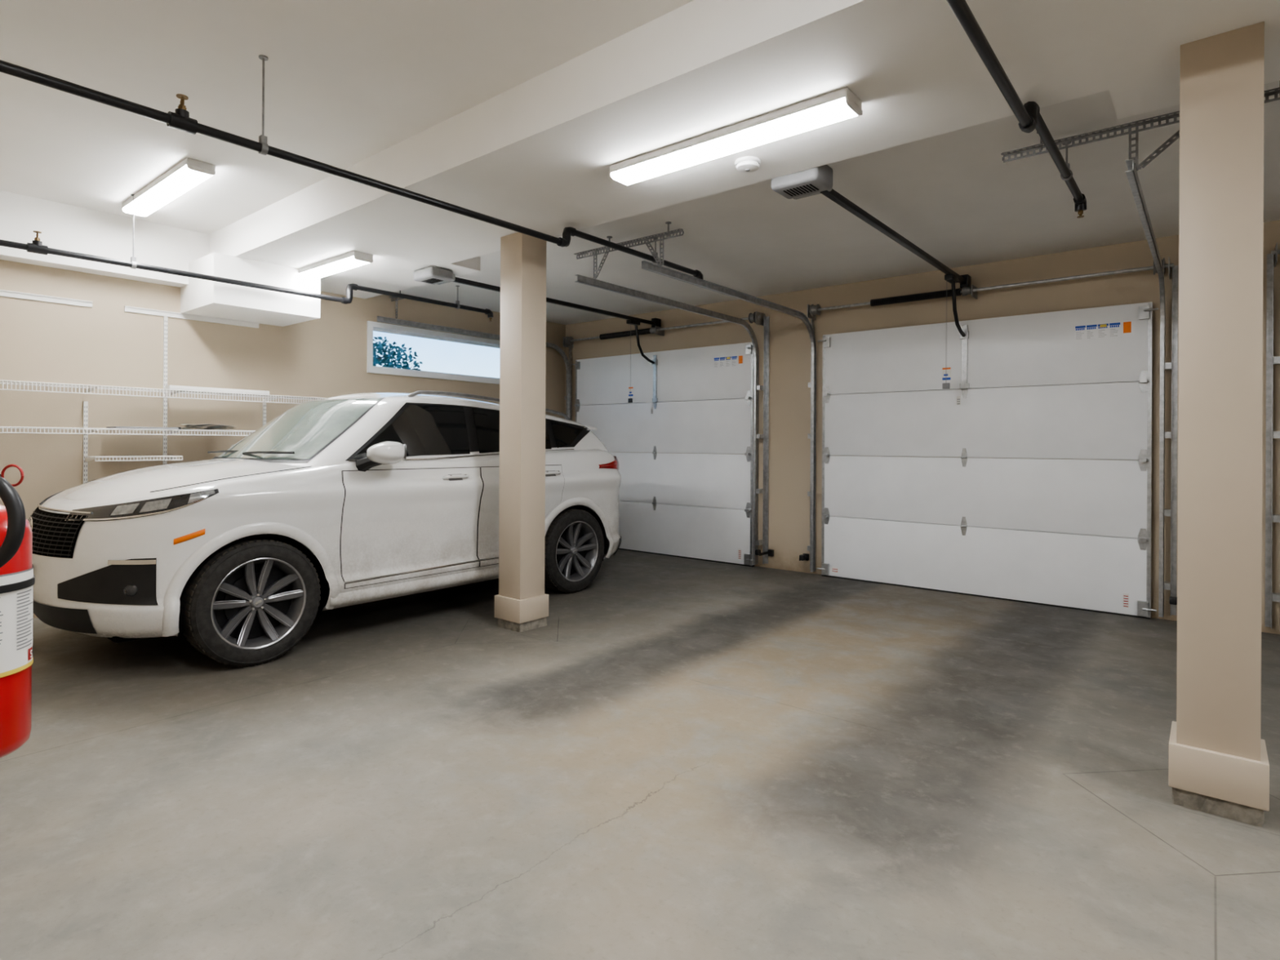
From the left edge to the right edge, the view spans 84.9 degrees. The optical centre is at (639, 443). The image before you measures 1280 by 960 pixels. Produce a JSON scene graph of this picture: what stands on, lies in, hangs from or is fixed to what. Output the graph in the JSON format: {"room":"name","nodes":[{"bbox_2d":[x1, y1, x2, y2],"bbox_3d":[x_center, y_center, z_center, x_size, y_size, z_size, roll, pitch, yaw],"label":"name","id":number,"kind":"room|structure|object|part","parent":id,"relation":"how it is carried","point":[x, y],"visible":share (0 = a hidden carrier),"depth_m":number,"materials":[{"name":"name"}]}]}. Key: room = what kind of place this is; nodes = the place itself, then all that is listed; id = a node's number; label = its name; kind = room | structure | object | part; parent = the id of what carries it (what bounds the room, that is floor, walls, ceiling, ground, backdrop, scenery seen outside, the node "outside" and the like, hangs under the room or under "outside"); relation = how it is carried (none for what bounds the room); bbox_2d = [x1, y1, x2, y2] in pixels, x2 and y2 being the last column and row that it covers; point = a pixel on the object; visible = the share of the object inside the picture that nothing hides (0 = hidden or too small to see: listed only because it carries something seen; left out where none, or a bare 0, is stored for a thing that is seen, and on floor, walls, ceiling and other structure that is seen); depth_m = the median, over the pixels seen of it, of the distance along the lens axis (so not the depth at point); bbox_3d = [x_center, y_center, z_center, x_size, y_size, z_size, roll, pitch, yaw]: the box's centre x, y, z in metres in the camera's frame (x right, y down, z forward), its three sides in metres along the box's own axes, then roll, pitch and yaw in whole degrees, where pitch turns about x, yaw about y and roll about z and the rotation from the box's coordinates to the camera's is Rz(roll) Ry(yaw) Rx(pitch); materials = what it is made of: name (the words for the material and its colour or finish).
{"room":"garage","nodes":[
{"label":"garage","id":0,"kind":"room"},
{"bbox_2d":[0,259,565,617],"bbox_3d":[-2.918,-0.265,6.293,0.150,2.900,6.120,0,0,39],"label":"wall","id":1,"kind":"structure","parent":0,"point":[103,344],"depth_m":5.23,"materials":[{"name":"beige paint"}]},
{"bbox_2d":[0,289,93,307],"bbox_3d":[-4.214,-0.992,4.571,0.020,0.040,1.030,0,0,39],"label":"shelf rail","id":2,"kind":"object","parent":1,"relation":"attached to","point":[2,292],"visible":1,"depth_m":4.77,"materials":[{"name":"white metal"}]},
{"bbox_2d":[82,401,88,484],"bbox_3d":[-3.917,0.065,4.944,0.015,0.730,0.024,0,0,39],"label":"shelf standard","id":3,"kind":"object","parent":1,"relation":"attached to","point":[85,403],"visible":0.77,"depth_m":4.94,"materials":[{"name":"white metal"}]},
{"bbox_2d":[0,426,254,435],"bbox_3d":[-3.711,-0.087,4.944,0.316,0.045,2.156,0,0,39],"label":"wire shelf","id":4,"kind":"object","parent":1,"relation":"attached to","point":[167,432],"visible":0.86,"depth_m":4.88,"materials":[{"name":"white metal"}]},
{"bbox_2d":[106,426,181,429],"bbox_3d":[-3.587,-0.116,5.066,0.230,0.017,0.396,0,0,39],"label":"flat board","id":5,"kind":"object","parent":4,"relation":"on","point":[113,427],"visible":0.9,"depth_m":4.98,"materials":[{"name":"grey plastic"}]},
{"bbox_2d":[180,423,236,430],"bbox_3d":[-3.330,-0.129,5.374,0.219,0.045,0.359,0,0,39],"label":"plastic bag","id":6,"kind":"object","parent":4,"relation":"on","point":[188,426],"visible":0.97,"depth_m":5.36,"materials":[{"name":"black plastic"}]},
{"bbox_2d":[0,379,327,404],"bbox_3d":[-3.583,-0.367,5.098,0.316,0.063,2.555,0,0,39],"label":"wire shelf","id":7,"kind":"object","parent":1,"relation":"attached to","point":[89,388],"visible":0.98,"depth_m":5.04,"materials":[{"name":"white metal"}]},
{"bbox_2d":[164,385,269,395],"bbox_3d":[-3.253,-0.414,5.417,0.100,0.030,0.702,0,0,39],"label":"box","id":8,"kind":"object","parent":7,"relation":"on","point":[167,387],"visible":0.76,"depth_m":5.35,"materials":[{"name":"white paper"}]},
{"bbox_2d":[162,315,168,464],"bbox_3d":[-3.608,-0.269,5.319,0.015,1.400,0.024,0,0,39],"label":"shelf standard","id":9,"kind":"object","parent":1,"relation":"attached to","point":[165,318],"visible":0.78,"depth_m":5.31,"materials":[{"name":"white metal"}]},
{"bbox_2d":[84,455,182,462],"bbox_3d":[-3.648,0.109,5.053,0.276,0.045,0.525,0,0,39],"label":"wire shelf","id":10,"kind":"object","parent":9,"relation":"attached to","point":[166,457],"visible":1,"depth_m":4.97,"materials":[{"name":"white metal"}]},
{"bbox_2d":[124,306,259,328],"bbox_3d":[-3.473,-0.988,5.476,0.020,0.040,0.930,0,0,39],"label":"shelf rail","id":11,"kind":"object","parent":1,"relation":"attached to","point":[126,308],"visible":1,"depth_m":5.44,"materials":[{"name":"white metal"}]},
{"bbox_2d":[180,252,320,326],"bbox_3d":[-3.047,-1.186,5.490,0.660,0.360,0.770,0,0,39],"label":"bulkhead","id":12,"kind":"object","parent":1,"relation":"attached to","point":[202,297],"visible":0.79,"depth_m":5.26,"materials":[{"name":"paint"}]},
{"bbox_2d":[262,399,266,426],"bbox_3d":[-3.154,0.029,5.877,0.015,0.810,0.024,0,0,39],"label":"shelf standard","id":13,"kind":"object","parent":1,"relation":"attached to","point":[264,403],"visible":0.26,"depth_m":5.87,"materials":[{"name":"white metal"}]},
{"bbox_2d":[366,320,500,384],"bbox_3d":[-2.033,-0.913,7.315,0.120,0.485,1.800,0,0,39],"label":"window","id":14,"kind":"structure","parent":1,"relation":"in","point":[371,326],"depth_m":7.07,"materials":[{"name":"white plastic"}]},
{"bbox_2d":[0,0,693,234],"bbox_3d":[-0.165,-1.661,1.027,11.170,0.120,4.970,0,0,39],"label":"ceiling","id":15,"kind":"structure","parent":0,"point":[347,82],"depth_m":3.07,"materials":[{"name":"paint"}]},
{"bbox_2d":[0,190,208,287],"bbox_3d":[-4.027,-1.416,4.678,0.170,0.410,2.010,0,0,39],"label":"soffit","id":16,"kind":"structure","parent":15,"relation":"attached to","point":[62,226],"depth_m":4.85,"materials":[{"name":"paint"}]},
{"bbox_2d":[121,157,215,217],"bbox_3d":[-2.965,-1.583,4.372,1.204,0.062,0.146,0,0,39],"label":"ceiling light","id":17,"kind":"object","parent":15,"relation":"attached to","point":[188,173],"visible":1,"depth_m":4.25,"materials":[{"name":"white plastic"}]},
{"bbox_2d":[0,194,493,321],"bbox_3d":[-2.795,-1.373,5.149,0.056,0.483,4.300,0,0,39],"label":"pipe","id":18,"kind":"object","parent":15,"relation":"hanging from","point":[37,246],"visible":1,"depth_m":4.87,"materials":[{"name":"black metal"}]},
{"bbox_3d":[-3.289,-1.405,4.546,0.036,0.425,0.036,0,0,39],"label":"hanger rod","id":19,"kind":"part","parent":18,"relation":"part of","materials":[{"name":"metal"}]},
{"bbox_2d":[0,54,702,279],"bbox_3d":[-0.923,-1.401,3.695,0.056,0.408,4.420,0,0,39],"label":"pipe","id":20,"kind":"object","parent":15,"relation":"hanging from","point":[180,120],"visible":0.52,"depth_m":2.91,"materials":[{"name":"black metal"}]},
{"bbox_3d":[-1.566,-1.433,2.909,0.036,0.350,0.036,0,0,39],"label":"hanger rod","id":21,"kind":"part","parent":20,"relation":"part of","materials":[{"name":"metal"}]},
{"bbox_3d":[0.110,-1.397,4.956,0.036,0.125,0.036,0,0,39],"label":"hanger rod","id":22,"kind":"part","parent":20,"relation":"part of","materials":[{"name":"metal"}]},
{"bbox_2d":[208,0,1279,298],"bbox_3d":[1.158,-1.469,2.645,10.770,0.250,1.410,0,0,39],"label":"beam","id":23,"kind":"structure","parent":15,"relation":"attached to","point":[538,154],"depth_m":2.82,"materials":[{"name":"paint"}]},
{"bbox_2d":[298,250,373,279],"bbox_3d":[-2.424,-1.331,5.350,1.204,0.062,0.146,0,0,39],"label":"ceiling light","id":24,"kind":"object","parent":23,"relation":"attached to","point":[353,259],"visible":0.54,"depth_m":5.14,"materials":[{"name":"white plastic"}]},
{"bbox_2d":[413,266,661,402],"bbox_3d":[-0.737,-0.906,6.537,0.260,0.935,2.978,0,0,39],"label":"garage door opener","id":25,"kind":"object","parent":23,"relation":"hanging from","point":[433,275],"visible":0.94,"depth_m":5.95,"materials":[{"name":"grey plastic"}]},
{"bbox_3d":[-0.700,-1.316,6.581,0.036,0.035,2.710,0,0,39],"label":"rail","id":26,"kind":"part","parent":25,"relation":"part of","materials":[{"name":"black metal"}]},
{"bbox_3d":[-0.099,-0.875,7.373,0.003,0.790,0.003,0,0,39],"label":"release cord","id":27,"kind":"part","parent":25,"relation":"part of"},
{"bbox_3d":[0.048,-1.072,7.496,0.028,0.402,0.322,0,0,39],"label":"arm","id":28,"kind":"part","parent":25,"relation":"part of","materials":[{"name":"black plastic"}]},
{"bbox_2d":[608,87,862,186],"bbox_3d":[0.361,-1.316,3.070,1.204,0.062,0.146,0,0,39],"label":"ceiling light","id":29,"kind":"object","parent":23,"relation":"attached to","point":[841,104],"visible":1,"depth_m":2.96,"materials":[{"name":"white plastic"}]},
{"bbox_2d":[734,155,760,172],"bbox_3d":[0.513,-1.324,3.334,0.124,0.044,0.124,0,0,39],"label":"smoke detector","id":30,"kind":"object","parent":23,"relation":"attached to","point":[748,163],"visible":1,"depth_m":3.30,"materials":[{"name":"white plastic"}]},
{"bbox_2d":[946,0,1086,217],"bbox_3d":[0.465,-1.394,1.428,0.056,0.408,5.990,0,0,39],"label":"pipe","id":31,"kind":"object","parent":15,"relation":"hanging from","point":[1029,118],"visible":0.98,"depth_m":2.48,"materials":[{"name":"black metal"}]},
{"bbox_3d":[2.052,-1.387,3.366,0.036,0.125,0.036,0,0,39],"label":"hanger rod","id":32,"kind":"part","parent":31,"relation":"part of","materials":[{"name":"metal"}]},
{"bbox_2d":[0,549,1279,959],"bbox_3d":[0.805,1.254,2.231,11.170,0.100,8.080,0,0,39],"label":"floor","id":33,"kind":"structure","parent":0,"point":[689,758],"depth_m":2.45,"materials":[{"name":"concrete"}]},
{"bbox_2d":[28,390,621,666],"bbox_3d":[-1.957,0.405,5.241,2.137,1.570,4.073,0,0,34],"label":"car","id":34,"kind":"object","parent":33,"relation":"on","point":[353,499],"visible":0.92,"depth_m":4.07,"materials":[{"name":"white paint"}]},
{"bbox_2d":[28,502,92,558],"bbox_3d":[-3.140,0.446,3.706,0.983,0.225,0.172,0,0,39],"label":"grille","id":35,"kind":"object","parent":34,"relation":"attached to","point":[60,530],"depth_m":3.49,"materials":[{"name":"black plastic"}]},
{"bbox_2d":[32,601,97,634],"bbox_3d":[-3.134,0.870,3.716,1.076,0.133,0.175,0,0,39],"label":"grille","id":36,"kind":"object","parent":34,"relation":"attached to","point":[74,618],"depth_m":3.46,"materials":[{"name":"black plastic"}]},
{"bbox_2d":[123,584,137,596],"bbox_3d":[-2.491,0.717,3.421,0.062,0.061,0.006,0,0,-13],"label":"fog lamp","id":37,"kind":"object","parent":34,"relation":"attached to","point":[129,590],"depth_m":3.42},
{"bbox_3d":[-2.486,0.578,3.423,0.207,0.027,0.009,0,0,-13],"label":"chrome blade","id":38,"kind":"part","parent":34,"relation":"part of","materials":[{"name":"silver metal"}]},
{"bbox_2d":[366,440,404,464],"bbox_3d":[-1.519,0.054,4.176,0.236,0.144,0.248,0,0,39],"label":"mirror","id":39,"kind":"object","parent":34,"relation":"attached to","point":[386,452],"depth_m":4.09,"materials":[{"name":"white paint"}]},
{"bbox_2d":[402,444,406,461],"bbox_3d":[-1.444,0.052,4.267,0.001,0.100,0.180,0,0,-31],"label":"mirror glass","id":40,"kind":"object","parent":34,"relation":"attached to","point":[404,459],"depth_m":4.20,"materials":[{"name":"silver metal"}]},
{"bbox_3d":[-1.425,0.505,4.485,0.052,0.687,0.992,0,0,39],"label":"door","id":41,"kind":"part","parent":34,"relation":"part of","materials":[{"name":"white paint"}]},
{"bbox_3d":[-1.276,0.917,4.697,0.044,0.086,1.660,0,0,39],"label":"sill moulding","id":42,"kind":"part","parent":34,"relation":"part of","materials":[{"name":"white paint"}]},
{"bbox_3d":[-1.229,0.220,4.694,0.047,0.033,0.208,0,0,39],"label":"door handle","id":43,"kind":"part","parent":34,"relation":"part of","materials":[{"name":"white paint"}]},
{"bbox_3d":[-1.082,-0.085,5.120,0.155,0.379,2.340,0,0,37],"label":"window trim","id":44,"kind":"part","parent":34,"relation":"part of","materials":[{"name":"black plastic"}]},
{"bbox_3d":[-1.070,-0.281,5.310,0.056,0.172,1.554,0,0,39],"label":"roof rail","id":45,"kind":"part","parent":34,"relation":"part of","materials":[{"name":"metal"}]},
{"bbox_3d":[-0.861,0.508,5.173,0.052,0.687,0.792,0,0,39],"label":"door","id":46,"kind":"part","parent":34,"relation":"part of","materials":[{"name":"white paint"}]},
{"bbox_3d":[-0.678,0.223,5.368,0.047,0.033,0.208,0,0,39],"label":"door handle","id":47,"kind":"part","parent":34,"relation":"part of","materials":[{"name":"white paint"}]},
{"bbox_2d":[598,455,619,469],"bbox_3d":[-0.262,0.160,6.087,0.163,0.126,0.569,0,0,1],"label":"tail lamp","id":48,"kind":"object","parent":34,"relation":"attached to","point":[605,462],"depth_m":5.91,"materials":[{"name":"red plastic"}]},
{"bbox_2d":[493,232,548,632],"bbox_3d":[-0.771,-0.078,4.599,0.252,2.552,0.252,0,0,39],"label":"support post","id":49,"kind":"object","parent":33,"relation":"on","point":[522,602],"visible":0.92,"depth_m":4.52,"materials":[{"name":"paint"}]},
{"bbox_3d":[-0.777,1.063,4.599,0.252,0.145,0.252,0,0,39],"label":"trim","id":50,"kind":"part","parent":49,"relation":"part of","materials":[{"name":"paint"}]},
{"bbox_2d":[1168,21,1269,826],"bbox_3d":[1.956,-0.064,2.366,0.252,2.552,0.252,0,0,39],"label":"support post","id":51,"kind":"object","parent":33,"relation":"on","point":[1219,765],"visible":1,"depth_m":2.28,"materials":[{"name":"paint"}]},
{"bbox_3d":[1.950,1.078,2.366,0.252,0.145,0.252,0,0,39],"label":"trim","id":52,"kind":"part","parent":51,"relation":"part of","materials":[{"name":"paint"}]},
{"bbox_2d":[394,80,1279,324],"bbox_3d":[2.394,-1.577,4.154,11.170,0.260,3.110,0,0,39],"label":"ceiling","id":53,"kind":"structure","parent":0,"point":[953,195],"depth_m":4.53,"materials":[{"name":"white paint"}]},
{"bbox_2d":[388,290,404,318],"bbox_3d":[-2.294,-1.332,6.630,0.250,0.280,0.054,0,0,39],"label":"hanger","id":54,"kind":"object","parent":53,"relation":"hanging from","point":[392,297],"visible":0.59,"depth_m":6.64,"materials":[{"name":"metal"}]},
{"bbox_3d":[-2.309,-1.295,6.643,0.034,0.205,0.003,0,0,39],"label":"leg","id":55,"kind":"part","parent":54,"relation":"part of","materials":[{"name":"metal"}]},
{"bbox_2d":[573,221,684,279],"bbox_3d":[-0.097,-1.321,4.831,0.970,0.280,0.054,0,0,39],"label":"hanger","id":56,"kind":"object","parent":53,"relation":"hanging from","point":[596,251],"visible":0.94,"depth_m":4.75,"materials":[{"name":"metal"}]},
{"bbox_3d":[-0.321,-1.284,5.016,0.034,0.205,0.003,0,0,39],"label":"leg","id":57,"kind":"part","parent":56,"relation":"part of","materials":[{"name":"metal"}]},
{"bbox_3d":[0.144,-1.282,4.636,0.034,0.205,0.003,0,0,39],"label":"leg","id":58,"kind":"part","parent":56,"relation":"part of","materials":[{"name":"metal"}]},
{"bbox_3d":[0.187,-1.414,4.609,0.040,0.090,0.040,0,0,39],"label":"hanger rod","id":59,"kind":"part","parent":56,"relation":"part of","materials":[{"name":"metal"}]},
{"bbox_2d":[770,164,971,389],"bbox_3d":[1.678,-0.939,4.609,0.260,1.025,2.903,0,0,39],"label":"garage door opener","id":60,"kind":"object","parent":53,"relation":"hanging from","point":[819,180],"visible":0.9,"depth_m":3.78,"materials":[{"name":"grey plastic"}]},
{"bbox_3d":[1.773,-1.303,4.605,0.036,0.035,2.635,0,0,39],"label":"rail","id":61,"kind":"part","parent":60,"relation":"part of","materials":[{"name":"black metal"}]},
{"bbox_3d":[2.348,-0.445,5.368,0.054,0.045,0.012,0,0,39],"label":"handle","id":62,"kind":"part","parent":60,"relation":"part of","materials":[{"name":"white plastic"}]},
{"bbox_3d":[2.350,-0.863,5.368,0.003,0.790,0.003,0,0,39],"label":"release cord","id":63,"kind":"part","parent":60,"relation":"part of","materials":[{"name":"red fabric"}]},
{"bbox_2d":[942,373,951,380],"bbox_3d":[2.353,-0.515,5.374,0.060,0.046,0.002,0,0,39],"label":"print","id":64,"kind":"object","parent":60,"relation":"attached to","point":[944,376],"depth_m":5.37},
{"bbox_3d":[2.497,-1.059,5.491,0.028,0.402,0.322,0,0,39],"label":"arm","id":65,"kind":"part","parent":60,"relation":"part of","materials":[{"name":"black plastic"}]},
{"bbox_2d":[1000,83,1279,170],"bbox_3d":[2.194,-1.308,2.956,1.210,0.280,0.054,0,0,39],"label":"hanger","id":66,"kind":"object","parent":53,"relation":"hanging from","point":[1267,94],"visible":0.66,"depth_m":3.02,"materials":[{"name":"metal"}]},
{"bbox_3d":[1.858,-1.405,3.240,0.040,0.090,0.040,0,0,39],"label":"hanger rod","id":67,"kind":"part","parent":66,"relation":"part of","materials":[{"name":"metal"}]},
{"bbox_3d":[2.125,-1.271,3.014,0.034,0.205,0.003,0,0,39],"label":"leg","id":68,"kind":"part","parent":66,"relation":"part of","materials":[{"name":"metal"}]},
{"bbox_2d":[564,220,1279,634],"bbox_3d":[3.292,-0.183,5.260,11.070,2.800,0.150,0,0,39],"label":"wall","id":69,"kind":"structure","parent":0,"point":[789,340],"depth_m":6.03,"materials":[{"name":"beige paint"}]},
{"bbox_2d":[377,315,572,420],"bbox_3d":[-1.644,-0.054,7.518,0.092,2.410,2.593,0,0,39],"label":"door track","id":70,"kind":"object","parent":69,"relation":"attached to","point":[567,397],"visible":0.7,"depth_m":7.46,"materials":[{"name":"metal"}]},
{"bbox_2d":[571,342,754,566],"bbox_3d":[0.164,0.097,7.645,2.510,2.209,0.090,0,0,39],"label":"door","id":71,"kind":"structure","parent":69,"relation":"in","point":[674,501],"depth_m":7.43,"materials":[{"name":"metal"}]},
{"bbox_2d":[562,311,764,348],"bbox_3d":[0.148,-1.222,7.618,2.680,0.125,0.180,0,0,39],"label":"shaft","id":72,"kind":"object","parent":69,"relation":"attached to","point":[757,317],"visible":0.97,"depth_m":7.59,"materials":[{"name":"metal"}]},
{"bbox_3d":[-0.868,-1.225,8.453,0.004,0.120,0.175,0,0,39],"label":"plate","id":73,"kind":"part","parent":72,"relation":"part of","materials":[{"name":"metal"}]},
{"bbox_3d":[1.168,-1.214,6.787,0.004,0.120,0.175,0,0,39],"label":"plate","id":74,"kind":"part","parent":72,"relation":"part of","materials":[{"name":"metal"}]},
{"bbox_2d":[575,274,768,564],"bbox_3d":[0.398,-0.043,5.847,0.092,2.410,2.593,0,0,39],"label":"door track","id":75,"kind":"object","parent":69,"relation":"attached to","point":[580,279],"visible":1,"depth_m":6.77,"materials":[{"name":"metal"}]},
{"bbox_2d":[641,260,816,572],"bbox_3d":[0.809,-0.041,5.510,0.092,2.410,2.593,0,0,39],"label":"door track","id":76,"kind":"object","parent":69,"relation":"attached to","point":[646,265],"visible":0.98,"depth_m":6.36,"materials":[{"name":"metal"}]},
{"bbox_2d":[755,549,773,556],"bbox_3d":[1.197,1.049,6.737,0.222,0.075,0.055,0,0,-36],"label":"sensor","id":77,"kind":"object","parent":69,"relation":"attached to","point":[757,552],"visible":1,"depth_m":6.75,"materials":[{"name":"black plastic"}]},
{"bbox_2d":[799,553,808,560],"bbox_3d":[1.517,1.050,6.475,0.055,0.075,0.222,0,0,24],"label":"sensor","id":78,"kind":"object","parent":69,"relation":"attached to","point":[802,557],"visible":1,"depth_m":6.40,"materials":[{"name":"black plastic"}]},
{"bbox_2d":[816,302,1158,618],"bbox_3d":[2.613,0.110,5.640,2.510,2.209,0.090,0,0,39],"label":"door","id":79,"kind":"structure","parent":69,"relation":"in","point":[1052,530],"depth_m":5.48,"materials":[{"name":"white metal"}]},
{"bbox_2d":[806,257,1173,319],"bbox_3d":[2.598,-1.209,5.613,2.680,0.125,0.180,0,0,39],"label":"shaft","id":80,"kind":"object","parent":69,"relation":"attached to","point":[812,310],"visible":0.95,"depth_m":5.60,"materials":[{"name":"metal"}]},
{"bbox_3d":[1.582,-1.212,6.448,0.004,0.120,0.175,0,0,39],"label":"plate","id":81,"kind":"part","parent":80,"relation":"part of","materials":[{"name":"metal"}]},
{"bbox_3d":[3.617,-1.201,4.782,0.004,0.120,0.175,0,0,39],"label":"plate","id":82,"kind":"part","parent":80,"relation":"part of","materials":[{"name":"metal"}]},
{"bbox_2d":[1125,159,1177,617],"bbox_3d":[2.843,-0.030,3.846,0.092,2.410,2.593,0,0,39],"label":"door track","id":83,"kind":"object","parent":69,"relation":"attached to","point":[1131,174],"visible":0.97,"depth_m":4.77,"materials":[{"name":"metal"}]},
{"bbox_2d":[1168,595,1177,604],"bbox_3d":[3.642,1.062,4.736,0.222,0.075,0.055,0,0,-36],"label":"sensor","id":84,"kind":"object","parent":69,"relation":"attached to","point":[1172,600],"visible":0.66,"depth_m":4.67,"materials":[{"name":"black plastic"}]},
{"bbox_2d":[1264,253,1279,628],"bbox_3d":[3.266,-0.028,3.499,0.092,2.410,2.593,0,0,39],"label":"door track","id":85,"kind":"object","parent":69,"relation":"attached to","point":[1271,360],"visible":0.9,"depth_m":4.52,"materials":[{"name":"metal"}]},
{"bbox_2d":[1271,242,1279,266],"bbox_3d":[5.051,-1.196,3.605,2.680,0.125,0.180,0,0,39],"label":"shaft","id":86,"kind":"object","parent":69,"relation":"attached to","point":[1276,251],"visible":1,"depth_m":4.40,"materials":[{"name":"metal"}]},
{"bbox_3d":[4.035,-1.199,4.440,0.004,0.120,0.175,0,0,39],"label":"plate","id":87,"kind":"part","parent":86,"relation":"part of","materials":[{"name":"metal"}]},
{"bbox_3d":[-2.928,-0.215,2.397,5.070,2.800,0.120,0,0,39],"label":"wall","id":88,"kind":"structure","parent":0,"visible":0},
{"bbox_3d":[-1.121,0.325,1.092,0.060,0.382,0.152,0,0,39],"label":"wall bracket","id":89,"kind":"object","parent":88,"relation":"attached to","visible":0},
{"bbox_2d":[0,464,35,758],"bbox_3d":[-1.076,0.253,1.106,0.177,0.503,0.231,0,0,-37],"label":"fire extinguisher","id":90,"kind":"object","parent":89,"relation":"on","point":[17,578],"visible":1,"depth_m":1.12,"materials":[{"name":"red metal"}]},
{"label":"outside","id":91,"kind":"structure","parent":0,"visible":0},
{"bbox_3d":[-11.614,1.209,22.423,33.630,0.100,60.000,0,0,39],"label":"ground","id":92,"kind":"structure","parent":91,"visible":0},
{"bbox_2d":[373,336,422,370],"bbox_3d":[-4.967,-0.403,12.855,1.396,3.200,2.069,0,0,39],"label":"tree","id":93,"kind":"object","parent":92,"relation":"on","point":[380,346],"visible":0.23,"depth_m":12.91,"materials":[{"name":"green plant"}]}
]}

